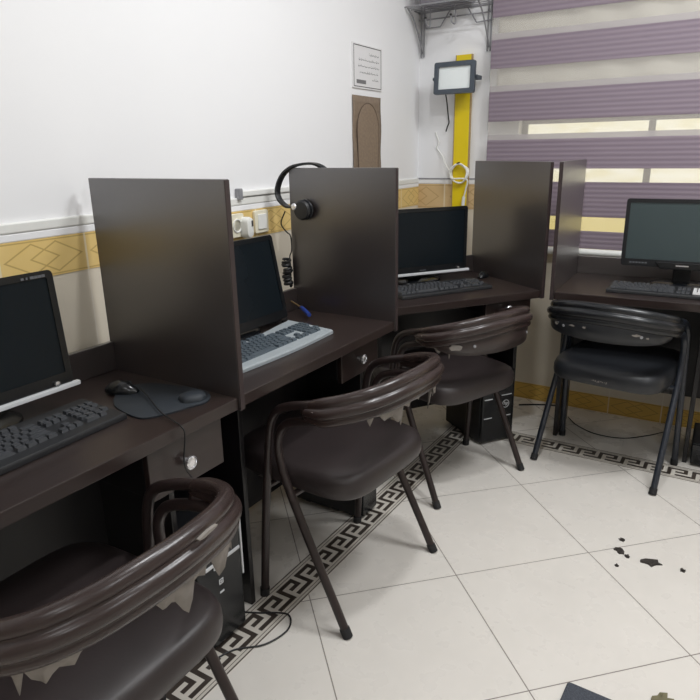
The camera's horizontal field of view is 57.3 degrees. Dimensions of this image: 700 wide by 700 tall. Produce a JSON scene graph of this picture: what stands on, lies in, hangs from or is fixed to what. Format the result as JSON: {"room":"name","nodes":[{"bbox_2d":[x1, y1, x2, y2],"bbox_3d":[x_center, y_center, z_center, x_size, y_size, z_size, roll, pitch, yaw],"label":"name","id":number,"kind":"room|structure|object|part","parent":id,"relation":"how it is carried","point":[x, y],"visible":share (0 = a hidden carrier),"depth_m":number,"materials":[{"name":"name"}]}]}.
{"room":"computer lab","nodes":[
{"label":"computer lab","id":0,"kind":"room"},
{"bbox_2d":[0,0,419,352],"bbox_3d":[-1.143,-0.471,1.009,0.111,3.000,5.982,9,20,28],"label":"wall","id":1,"kind":"structure","parent":0,"point":[241,92],"depth_m":1.92,"materials":[{"name":"white paint"}]},
{"bbox_3d":[-1.094,-0.145,1.085,0.010,0.026,5.982,9,20,28],"label":"trim","id":2,"kind":"part","parent":1,"relation":"part of","materials":[{"name":"white plastic"}]},
{"bbox_2d":[232,213,243,237],"bbox_3d":[-0.400,-0.437,2.249,0.016,0.082,0.080,9,20,28],"label":"wall socket","id":3,"kind":"object","parent":1,"relation":"attached to","point":[236,218],"visible":0.63,"depth_m":2.25,"materials":[{"name":"beige plastic"}]},
{"bbox_2d":[240,217,253,237],"bbox_3d":[-0.362,-0.435,2.272,0.034,0.074,0.040,9,20,28],"label":"plug adaptor","id":4,"kind":"object","parent":3,"relation":"attached to","point":[246,225],"visible":0.99,"depth_m":2.26,"materials":[{"name":"white plastic"}]},
{"bbox_2d":[252,209,268,233],"bbox_3d":[-0.329,-0.476,2.368,0.016,0.082,0.080,9,20,28],"label":"light switch","id":5,"kind":"object","parent":1,"relation":"attached to","point":[260,217],"visible":0.96,"depth_m":2.35,"materials":[{"name":"beige plastic"}]},
{"bbox_2d":[235,186,289,199],"bbox_3d":[-0.268,-0.613,2.451,0.022,0.038,0.512,9,20,28],"label":"duct","id":6,"kind":"object","parent":1,"relation":"attached to","point":[239,193],"visible":0.75,"depth_m":2.31,"materials":[{"name":"white plastic"}]},
{"bbox_2d":[352,94,380,167],"bbox_3d":[0.084,-0.993,2.998,0.010,0.365,0.276,9,20,28],"label":"print","id":7,"kind":"object","parent":1,"relation":"attached to","point":[366,110],"visible":0.88,"depth_m":2.98},
{"bbox_2d":[351,41,381,91],"bbox_3d":[0.079,-1.285,2.914,0.008,0.184,0.284,9,20,28],"label":"notice","id":8,"kind":"object","parent":1,"relation":"attached to","point":[366,61],"visible":1,"depth_m":2.90,"materials":[{"name":"white paper"}]},
{"bbox_2d":[202,396,699,699],"bbox_3d":[0.694,1.295,0.444,4.900,0.100,6.170,9,20,30],"label":"floor","id":9,"kind":"structure","parent":0,"point":[522,595],"depth_m":2.05,"materials":[{"name":"beige tile"}]},
{"bbox_2d":[0,477,241,699],"bbox_3d":[-0.503,0.622,1.239,0.593,0.767,0.530,9,20,29],"label":"armchair","id":10,"kind":"object","parent":9,"relation":"on","point":[84,620],"visible":1,"depth_m":1.10,"materials":[{"name":"brown leather"}]},
{"bbox_3d":[-0.546,0.553,1.243,0.496,0.084,0.458,9,20,29],"label":"seat","id":11,"kind":"part","parent":10,"relation":"part of","materials":[{"name":"brown leather"}]},
{"bbox_3d":[-0.443,0.631,1.205,0.421,0.756,0.526,9,20,29],"label":"frame","id":12,"kind":"part","parent":10,"relation":"part of","materials":[{"name":"brown metal"}]},
{"bbox_3d":[-0.414,0.665,1.198,0.320,0.703,0.526,9,20,29],"label":"frame","id":13,"kind":"part","parent":10,"relation":"part of","materials":[{"name":"brown metal"}]},
{"bbox_2d":[0,178,244,581],"bbox_3d":[-0.686,0.301,1.403,0.474,1.274,0.854,9,20,30],"label":"computer desk","id":14,"kind":"object","parent":9,"relation":"on","point":[165,246],"visible":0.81,"depth_m":1.58,"materials":[{"name":"laminate"}]},
{"bbox_2d":[0,270,80,429],"bbox_3d":[-0.845,0.024,1.363,0.170,0.333,0.467,9,20,30],"label":"monitor","id":15,"kind":"object","parent":14,"relation":"on","point":[34,357],"visible":0.98,"depth_m":1.44,"materials":[{"name":"black plastic"}]},
{"bbox_3d":[-0.844,0.495,1.558,0.016,0.618,0.834,9,20,30],"label":"modesty panel","id":16,"kind":"part","parent":14,"relation":"part of","materials":[{"name":"black laminate"}]},
{"bbox_2d":[0,398,126,475],"bbox_3d":[-0.689,0.193,1.319,0.150,0.029,0.450,9,20,29],"label":"keyboard","id":17,"kind":"object","parent":14,"relation":"on","point":[22,443],"visible":1,"depth_m":1.37,"materials":[{"name":"black plastic"}]},
{"bbox_3d":[-0.579,0.485,1.742,0.306,0.718,0.018,9,20,30],"label":"leg panel","id":18,"kind":"part","parent":14,"relation":"part of","materials":[{"name":"black laminate"}]},
{"bbox_2d":[113,383,210,418],"bbox_3d":[-0.483,0.113,1.579,0.255,0.022,0.204,9,20,30],"label":"mouse pad","id":19,"kind":"object","parent":14,"relation":"on","point":[169,399],"visible":0.98,"depth_m":1.56,"materials":[{"name":"black rubber"}]},
{"bbox_2d":[105,380,192,477],"bbox_3d":[-0.471,0.308,1.602,0.351,0.437,0.078,14,23,40],"label":"mouse","id":20,"kind":"object","parent":19,"relation":"on","point":[119,387],"visible":0.8,"depth_m":1.60,"materials":[{"name":"black plastic"}]},
{"bbox_3d":[-0.473,-0.150,1.637,0.472,0.559,0.016,9,20,30],"label":"divider panel","id":21,"kind":"part","parent":14,"relation":"part of","materials":[{"name":"laminate"}]},
{"bbox_3d":[-0.384,0.250,1.496,0.017,0.125,0.232,9,20,30],"label":"drawer","id":22,"kind":"part","parent":14,"relation":"part of","materials":[{"name":"laminate"}]},
{"bbox_3d":[-0.371,0.259,1.479,0.026,0.033,0.033,9,20,30],"label":"drawer knob","id":23,"kind":"part","parent":14,"relation":"part of","materials":[{"name":"silver metal"}]},
{"bbox_2d":[174,490,245,648],"bbox_3d":[-0.482,0.620,1.839,0.314,0.400,0.176,9,20,30],"label":"computer tower","id":24,"kind":"object","parent":9,"relation":"on","point":[227,587],"visible":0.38,"depth_m":1.79,"materials":[{"name":"black plastic"}]},
{"bbox_3d":[-0.361,0.636,1.765,0.020,0.384,0.171,9,20,30],"label":"panel","id":25,"kind":"part","parent":24,"relation":"part of","materials":[{"name":"black plastic"}]},
{"bbox_3d":[-0.347,0.575,1.748,0.005,0.022,0.135,9,20,30],"label":"silver trim","id":26,"kind":"part","parent":24,"relation":"part of","materials":[{"name":"paint"}]},
{"bbox_3d":[-0.308,0.547,1.808,0.004,0.192,0.005,9,20,30],"label":"edge trim","id":27,"kind":"part","parent":24,"relation":"part of","materials":[{"name":"silver metal"}]},
{"bbox_2d":[197,168,398,604],"bbox_3d":[-0.234,0.082,2.080,0.442,1.274,0.828,9,20,30],"label":"computer desk","id":28,"kind":"object","parent":9,"relation":"on","point":[345,256],"visible":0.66,"depth_m":2.25,"materials":[{"name":"laminate"}]},
{"bbox_3d":[-0.426,0.420,1.943,0.290,0.718,0.018,9,20,30],"label":"leg panel","id":29,"kind":"part","parent":28,"relation":"part of","materials":[{"name":"black laminate"}]},
{"bbox_2d":[234,235,287,339],"bbox_3d":[-0.401,-0.195,2.077,0.170,0.309,0.445,9,20,30],"label":"monitor","id":30,"kind":"object","parent":28,"relation":"on","point":[261,301],"visible":0.3,"depth_m":2.13,"materials":[{"name":"black plastic"}]},
{"bbox_3d":[-0.378,0.278,2.227,0.016,0.618,0.808,9,20,30],"label":"modesty panel","id":31,"kind":"part","parent":28,"relation":"part of","materials":[{"name":"black laminate"}]},
{"bbox_2d":[272,317,287,322],"bbox_3d":[-0.268,-0.123,2.277,0.074,0.042,0.128,6,19,21],"label":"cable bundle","id":32,"kind":"object","parent":28,"relation":"on","point":[285,317],"visible":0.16,"depth_m":2.25,"materials":[{"name":"black plastic"}]},
{"bbox_2d":[241,320,332,372],"bbox_3d":[-0.252,-0.021,1.982,0.196,0.029,0.460,9,20,30],"label":"keyboard","id":33,"kind":"object","parent":28,"relation":"on","point":[288,337],"visible":0.77,"depth_m":1.97,"materials":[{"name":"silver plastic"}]},
{"bbox_2d":[275,162,326,262],"bbox_3d":[-0.153,-0.495,2.334,0.253,0.364,0.094,1,17,6],"label":"headphones","id":34,"kind":"object","parent":28,"relation":"hanging from","point":[303,209],"visible":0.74,"depth_m":2.31,"materials":[{"name":"black plastic"}]},
{"bbox_2d":[281,258,292,286],"bbox_3d":[-0.237,-0.294,2.424,0.045,0.114,0.039,9,20,30],"label":"coiled cable","id":35,"kind":"object","parent":34,"relation":"hanging from","point":[287,277],"visible":1,"depth_m":2.41,"materials":[{"name":"black plastic"}]},
{"bbox_2d":[304,199,312,219],"bbox_3d":[-0.163,-0.508,2.320,0.074,0.074,0.012,9,20,30],"label":"cushion","id":36,"kind":"object","parent":34,"relation":"on","point":[310,208],"depth_m":2.30,"materials":[{"name":"black leather"}]},
{"bbox_2d":[291,301,310,316],"bbox_3d":[-0.180,-0.155,2.374,0.024,0.032,0.161,-10,19,-27],"label":"screwdriver","id":37,"kind":"object","parent":28,"relation":"on","point":[302,308],"visible":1,"depth_m":2.34,"materials":[{"name":"blue plastic"}]},
{"bbox_3d":[-0.164,-0.142,2.348,0.016,0.022,0.095,-8,18,-20],"label":"handle","id":38,"kind":"part","parent":37,"relation":"part of","materials":[{"name":"blue plastic"}]},
{"bbox_3d":[-0.071,0.238,2.504,0.275,0.718,0.018,9,20,30],"label":"leg panel","id":39,"kind":"part","parent":28,"relation":"part of","materials":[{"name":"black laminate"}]},
{"bbox_3d":[-0.028,-0.365,2.303,0.441,0.559,0.016,9,20,30],"label":"divider panel","id":40,"kind":"part","parent":28,"relation":"part of","materials":[{"name":"laminate"}]},
{"bbox_3d":[0.028,0.021,2.207,0.017,0.125,0.240,9,20,30],"label":"drawer","id":41,"kind":"part","parent":28,"relation":"part of","materials":[{"name":"laminate"}]},
{"bbox_3d":[0.041,0.030,2.189,0.026,0.033,0.033,9,20,30],"label":"drawer knob","id":42,"kind":"part","parent":28,"relation":"part of","materials":[{"name":"silver metal"}]},
{"bbox_2d":[166,425,463,699],"bbox_3d":[-0.790,1.063,1.103,0.118,0.001,5.300,9,20,30],"label":"trim","id":43,"kind":"structure","parent":9,"relation":"on","point":[302,579],"depth_m":2.08,"materials":[{"name":"tile"}]},
{"bbox_2d":[218,611,291,657],"bbox_3d":[-0.270,0.822,1.837,0.170,0.005,0.222,3,18,13],"label":"cable","id":44,"kind":"object","parent":43,"relation":"on","point":[282,634],"visible":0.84,"depth_m":1.83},
{"bbox_2d":[297,398,375,516],"bbox_3d":[-0.056,0.415,2.470,0.313,0.400,0.108,9,20,30],"label":"computer tower","id":45,"kind":"object","parent":9,"relation":"on","point":[369,500],"visible":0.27,"depth_m":2.45,"materials":[{"name":"black plastic"}]},
{"bbox_3d":[0.066,0.432,2.397,0.020,0.384,0.104,9,20,30],"label":"panel","id":46,"kind":"part","parent":45,"relation":"part of","materials":[{"name":"black plastic"}]},
{"bbox_2d":[244,352,443,639],"bbox_3d":[-0.023,0.369,2.024,0.593,0.767,0.530,11,21,35],"label":"armchair","id":47,"kind":"object","parent":9,"relation":"on","point":[343,447],"visible":0.99,"depth_m":1.84,"materials":[{"name":"brown leather"}]},
{"bbox_3d":[-0.101,0.340,2.074,0.019,0.020,0.488,11,21,35],"label":"seat rail","id":48,"kind":"part","parent":47,"relation":"part of","materials":[{"name":"metal"}]},
{"bbox_3d":[-0.024,0.356,2.020,0.019,0.020,0.488,11,21,35],"label":"seat rail","id":49,"kind":"part","parent":47,"relation":"part of","materials":[{"name":"black metal"}]},
{"bbox_3d":[0.033,0.379,1.984,0.421,0.756,0.526,11,21,35],"label":"frame","id":50,"kind":"part","parent":47,"relation":"part of","materials":[{"name":"brown metal"}]},
{"bbox_3d":[-0.063,0.299,2.032,0.496,0.084,0.458,11,21,35],"label":"seat","id":51,"kind":"part","parent":47,"relation":"part of","materials":[{"name":"brown leather"}]},
{"bbox_3d":[0.115,0.093,1.828,0.236,0.128,0.529,11,21,35],"label":"backrest","id":52,"kind":"part","parent":47,"relation":"part of","materials":[{"name":"brown leather"}]},
{"bbox_2d":[373,305,532,508],"bbox_3d":[0.415,0.162,2.663,0.530,0.767,0.593,-13,21,-35],"label":"armchair","id":53,"kind":"object","parent":9,"relation":"on","point":[463,347],"visible":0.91,"depth_m":2.44,"materials":[{"name":"brown leather"}]},
{"bbox_3d":[0.385,0.088,2.681,0.458,0.084,0.496,-13,21,-35],"label":"seat","id":54,"kind":"part","parent":53,"relation":"part of","materials":[{"name":"brown leather"}]},
{"bbox_3d":[0.457,0.177,2.609,0.526,0.756,0.421,-13,21,-35],"label":"frame","id":55,"kind":"part","parent":53,"relation":"part of","materials":[{"name":"brown metal"}]},
{"bbox_3d":[0.477,0.214,2.593,0.526,0.703,0.320,-13,21,-35],"label":"frame","id":56,"kind":"part","parent":53,"relation":"part of","materials":[{"name":"brown metal"}]},
{"bbox_3d":[0.517,-0.102,2.431,0.529,0.128,0.236,-13,21,-35],"label":"backrest","id":57,"kind":"part","parent":53,"relation":"part of","materials":[{"name":"brown leather"}]},
{"bbox_3d":[0.538,-0.053,2.417,0.484,0.083,0.136,-13,21,-35],"label":"panel","id":58,"kind":"part","parent":53,"relation":"part of","materials":[{"name":"brown leather"}]},
{"bbox_2d":[363,161,553,437],"bbox_3d":[0.387,-0.167,2.844,0.730,1.274,0.532,-8,19,-22],"label":"computer desk","id":59,"kind":"object","parent":9,"relation":"on","point":[512,199],"visible":0.42,"depth_m":2.82,"materials":[{"name":"laminate"}]},
{"bbox_3d":[0.058,0.126,2.857,0.018,0.718,0.345,-8,19,-22],"label":"leg panel","id":60,"kind":"part","parent":59,"relation":"part of","materials":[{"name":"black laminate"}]},
{"bbox_3d":[0.299,-0.005,3.097,0.710,0.618,0.016,-8,19,-22],"label":"modesty panel","id":61,"kind":"part","parent":59,"relation":"part of","materials":[{"name":"black laminate"}]},
{"bbox_2d":[398,206,468,284],"bbox_3d":[0.301,-0.480,2.911,0.467,0.334,0.170,-8,19,-22],"label":"monitor","id":62,"kind":"object","parent":59,"relation":"on","point":[430,240],"visible":0.78,"depth_m":2.86,"materials":[{"name":"black plastic"}]},
{"bbox_2d":[398,278,491,299],"bbox_3d":[0.380,-0.267,2.732,0.450,0.029,0.150,-9,19,-25],"label":"keyboard","id":63,"kind":"object","parent":59,"relation":"on","point":[427,289],"visible":0.93,"depth_m":2.70,"materials":[{"name":"black plastic"}]},
{"bbox_2d":[477,271,488,278],"bbox_3d":[0.625,-0.358,3.008,0.047,0.030,0.088,9,20,29],"label":"mouse","id":64,"kind":"object","parent":59,"relation":"on","point":[483,274],"visible":1,"depth_m":2.98,"materials":[{"name":"black plastic"}]},
{"bbox_3d":[0.693,0.034,3.115,0.018,0.718,0.345,-8,19,-22],"label":"leg panel","id":65,"kind":"part","parent":59,"relation":"part of","materials":[{"name":"black laminate"}]},
{"bbox_3d":[0.666,-0.181,2.715,0.230,0.064,0.017,-8,19,-22],"label":"drawer","id":66,"kind":"part","parent":59,"relation":"part of","materials":[{"name":"laminate"}]},
{"bbox_3d":[0.708,-0.556,2.871,0.016,0.559,0.531,-8,19,-22],"label":"divider panel","id":67,"kind":"part","parent":59,"relation":"part of","materials":[{"name":"laminate"}]},
{"bbox_2d":[446,356,514,442],"bbox_3d":[0.627,0.224,3.110,0.175,0.360,0.313,-8,19,-22],"label":"computer tower","id":68,"kind":"object","parent":9,"relation":"on","point":[486,424],"visible":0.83,"depth_m":3.00,"materials":[{"name":"black plastic"}]},
{"bbox_3d":[0.683,0.259,2.983,0.171,0.344,0.020,-8,19,-22],"label":"panel","id":69,"kind":"part","parent":68,"relation":"part of","materials":[{"name":"black plastic"}]},
{"bbox_2d":[519,404,554,405],"bbox_3d":[1.018,0.296,3.450,0.211,0.008,0.020,1,17,6],"label":"cable","id":70,"kind":"object","parent":9,"relation":"on","point":[519,404],"visible":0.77,"depth_m":3.45,"materials":[{"name":"black plastic"}]},
{"bbox_2d":[560,682,610,699],"bbox_3d":[0.705,0.958,1.343,0.600,0.008,0.400,10,21,32],"label":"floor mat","id":71,"kind":"object","parent":9,"relation":"on","point":[572,691],"visible":1,"depth_m":1.62,"materials":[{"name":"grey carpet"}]},
{"bbox_2d":[499,431,699,482],"bbox_3d":[2.198,0.654,2.240,3.700,0.001,0.118,9,20,30],"label":"trim","id":72,"kind":"structure","parent":9,"relation":"on","point":[682,473],"depth_m":2.86,"materials":[{"name":"tile"}]},
{"bbox_2d":[530,299,690,495],"bbox_3d":[1.130,0.126,2.736,0.530,0.767,0.593,13,22,38],"label":"armchair","id":73,"kind":"object","parent":9,"relation":"on","point":[618,350],"visible":1,"depth_m":2.56,"materials":[{"name":"black leather"}]},
{"bbox_3d":[0.990,-0.086,2.498,0.484,0.083,0.136,13,22,38],"label":"panel","id":74,"kind":"part","parent":73,"relation":"part of","materials":[{"name":"black leather"}]},
{"bbox_3d":[1.160,0.052,2.752,0.458,0.084,0.496,13,22,38],"label":"seat","id":75,"kind":"part","parent":73,"relation":"part of","materials":[{"name":"black leather"}]},
{"bbox_3d":[1.011,-0.136,2.510,0.529,0.128,0.236,13,22,38],"label":"backrest","id":76,"kind":"part","parent":73,"relation":"part of","materials":[{"name":"black leather"}]},
{"bbox_3d":[1.086,0.142,2.685,0.526,0.756,0.421,13,22,38],"label":"frame","id":77,"kind":"part","parent":73,"relation":"part of","materials":[{"name":"black metal"}]},
{"bbox_2d":[568,417,662,438],"bbox_3d":[1.282,0.393,3.122,0.446,0.005,0.168,7,19,25],"label":"cable","id":78,"kind":"object","parent":9,"relation":"on","point":[568,417],"visible":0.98,"depth_m":3.07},
{"bbox_2d":[613,547,623,554],"bbox_3d":[0.926,0.688,2.198,0.031,0.007,0.043,-11,20,-29],"label":"scrap","id":79,"kind":"object","parent":9,"relation":"on","point":[619,550],"visible":1,"depth_m":2.19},
{"bbox_2d":[549,159,699,462],"bbox_3d":[1.337,-0.148,2.726,0.856,1.274,0.508,9,20,28],"label":"computer desk","id":80,"kind":"object","parent":9,"relation":"on","point":[574,276],"visible":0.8,"depth_m":2.83,"materials":[{"name":"laminate"}]},
{"bbox_3d":[1.040,0.038,3.082,0.018,0.718,0.245,9,20,28],"label":"leg panel","id":81,"kind":"part","parent":80,"relation":"part of","materials":[{"name":"black laminate"}]},
{"bbox_3d":[0.964,-0.544,2.818,0.016,0.559,0.506,8,20,28],"label":"divider panel","id":82,"kind":"part","parent":80,"relation":"part of","materials":[{"name":"laminate"}]},
{"bbox_3d":[1.445,-0.040,2.940,0.836,0.498,0.016,8,20,28],"label":"modesty panel","id":83,"kind":"part","parent":80,"relation":"part of","materials":[{"name":"black laminate"}]},
{"bbox_2d":[606,280,699,299],"bbox_3d":[1.262,-0.247,2.616,0.385,0.029,0.135,9,20,29],"label":"keyboard","id":84,"kind":"object","parent":80,"relation":"on","point":[637,288],"visible":1,"depth_m":2.60,"materials":[{"name":"black plastic"}]},
{"bbox_2d":[621,198,699,287],"bbox_3d":[1.422,-0.455,2.709,0.480,0.366,0.170,8,20,28],"label":"monitor","id":85,"kind":"object","parent":80,"relation":"on","point":[661,233],"visible":0.98,"depth_m":2.68,"materials":[{"name":"black plastic"}]},
{"bbox_3d":[1.522,0.114,2.809,0.018,0.718,0.270,9,20,28],"label":"leg panel","id":86,"kind":"part","parent":80,"relation":"part of","materials":[{"name":"black laminate"}]},
{"bbox_2d":[640,558,661,566],"bbox_3d":[1.002,0.707,2.134,0.062,0.007,0.045,-5,18,-12],"label":"scrap","id":87,"kind":"object","parent":9,"relation":"on","point":[651,562],"visible":1,"depth_m":2.13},
{"bbox_2d":[651,692,673,699],"bbox_3d":[0.780,0.876,1.602,0.061,0.007,0.041,-8,19,-20],"label":"scrap","id":88,"kind":"object","parent":9,"relation":"on","point":[661,696],"visible":1,"depth_m":1.61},
{"bbox_2d":[690,422,699,464],"bbox_3d":[1.620,0.431,2.816,0.205,0.105,0.262,9,20,28],"label":"case","id":89,"kind":"object","parent":9,"relation":"on","point":[695,447],"visible":1,"depth_m":2.76,"materials":[{"name":"black plastic"}]},
{"bbox_3d":[1.560,0.459,2.713,0.201,0.091,0.012,8,20,28],"label":"panel","id":90,"kind":"part","parent":89,"relation":"part of","materials":[{"name":"black plastic"}]},
{"bbox_2d":[418,0,699,411],"bbox_3d":[2.307,-0.963,2.384,4.560,3.000,0.151,9,20,30],"label":"wall","id":91,"kind":"structure","parent":0,"point":[536,356],"depth_m":3.37,"materials":[{"name":"white paint"}]},
{"bbox_3d":[2.276,-0.635,2.424,4.560,0.007,0.011,9,20,30],"label":"trim","id":92,"kind":"part","parent":91,"relation":"part of","materials":[{"name":"grey metal"}]},
{"bbox_2d":[404,0,493,57],"bbox_3d":[0.484,-1.610,3.158,0.409,0.259,0.194,9,20,30],"label":"wire shelf","id":93,"kind":"object","parent":91,"relation":"attached to","point":[490,2],"visible":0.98,"depth_m":3.16,"materials":[{"name":"grey metal"}]},
{"bbox_2d":[419,0,473,8],"bbox_3d":[0.475,-1.757,3.113,0.282,0.136,0.172,9,20,30],"label":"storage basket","id":94,"kind":"object","parent":93,"relation":"on","point":[420,1],"visible":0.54,"depth_m":3.12,"materials":[{"name":"grey metal"}]},
{"bbox_2d":[451,54,473,206],"bbox_3d":[0.590,-0.783,3.451,0.093,1.482,0.018,9,20,30],"label":"board","id":95,"kind":"object","parent":91,"relation":"attached to","point":[462,103],"visible":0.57,"depth_m":3.35,"materials":[{"name":"paint"}]},
{"bbox_2d":[435,132,468,205],"bbox_3d":[0.532,-0.964,3.408,0.222,0.377,0.045,14,23,40],"label":"cable","id":96,"kind":"object","parent":95,"relation":"attached to","point":[457,163],"visible":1,"depth_m":3.39,"materials":[{"name":"plastic"}]},
{"bbox_2d":[433,59,481,131],"bbox_3d":[0.547,-1.286,3.254,0.240,0.327,0.120,9,20,30],"label":"light","id":97,"kind":"object","parent":95,"relation":"attached to","point":[452,77],"visible":1,"depth_m":3.19,"materials":[{"name":"metal"}]},
{"bbox_2d":[514,381,699,428],"bbox_3d":[2.296,0.444,2.761,4.560,0.090,0.010,9,20,30],"label":"baseboard","id":98,"kind":"structure","parent":91,"relation":"attached to","point":[622,407],"depth_m":3.32,"materials":[{"name":"tile"}]},
{"bbox_2d":[522,114,699,232],"bbox_3d":[1.516,-0.778,2.964,1.480,0.610,0.040,9,20,30],"label":"window","id":99,"kind":"structure","parent":91,"relation":"in","point":[677,121],"depth_m":3.05,"materials":[{"name":"clear glass"}]},
{"bbox_3d":[1.150,-0.839,3.179,0.562,0.550,0.008,9,20,30],"label":"pane","id":100,"kind":"part","parent":99,"relation":"part of","materials":[{"name":"clear glass"}]},
{"bbox_2d":[486,0,699,257],"bbox_3d":[1.435,-1.226,2.717,1.795,1.706,0.080,9,20,30],"label":"window blind","id":101,"kind":"object","parent":99,"relation":"attached to","point":[666,94],"visible":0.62,"depth_m":2.95,"materials":[{"name":"purple fabric"}]},
{"bbox_3d":[1.454,-0.431,2.972,1.755,0.036,0.036,9,20,30],"label":"rail","id":102,"kind":"part","parent":101,"relation":"part of","materials":[{"name":"white plastic"}]},
{"bbox_2d":[497,0,699,85],"bbox_3d":[1.446,-1.524,2.656,1.701,0.960,0.026,9,20,30],"label":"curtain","id":103,"kind":"object","parent":101,"relation":"hanging from","point":[683,62],"visible":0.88,"depth_m":2.90,"materials":[{"name":"white fabric"}]},
{"bbox_3d":[1.516,-0.778,2.964,1.480,0.610,0.040,9,20,30],"label":"frame","id":104,"kind":"part","parent":99,"relation":"part of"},
{"bbox_3d":[1.601,-0.763,2.911,0.438,0.550,0.008,9,20,30],"label":"pane","id":105,"kind":"part","parent":99,"relation":"part of","materials":[{"name":"clear glass"}]}
]}

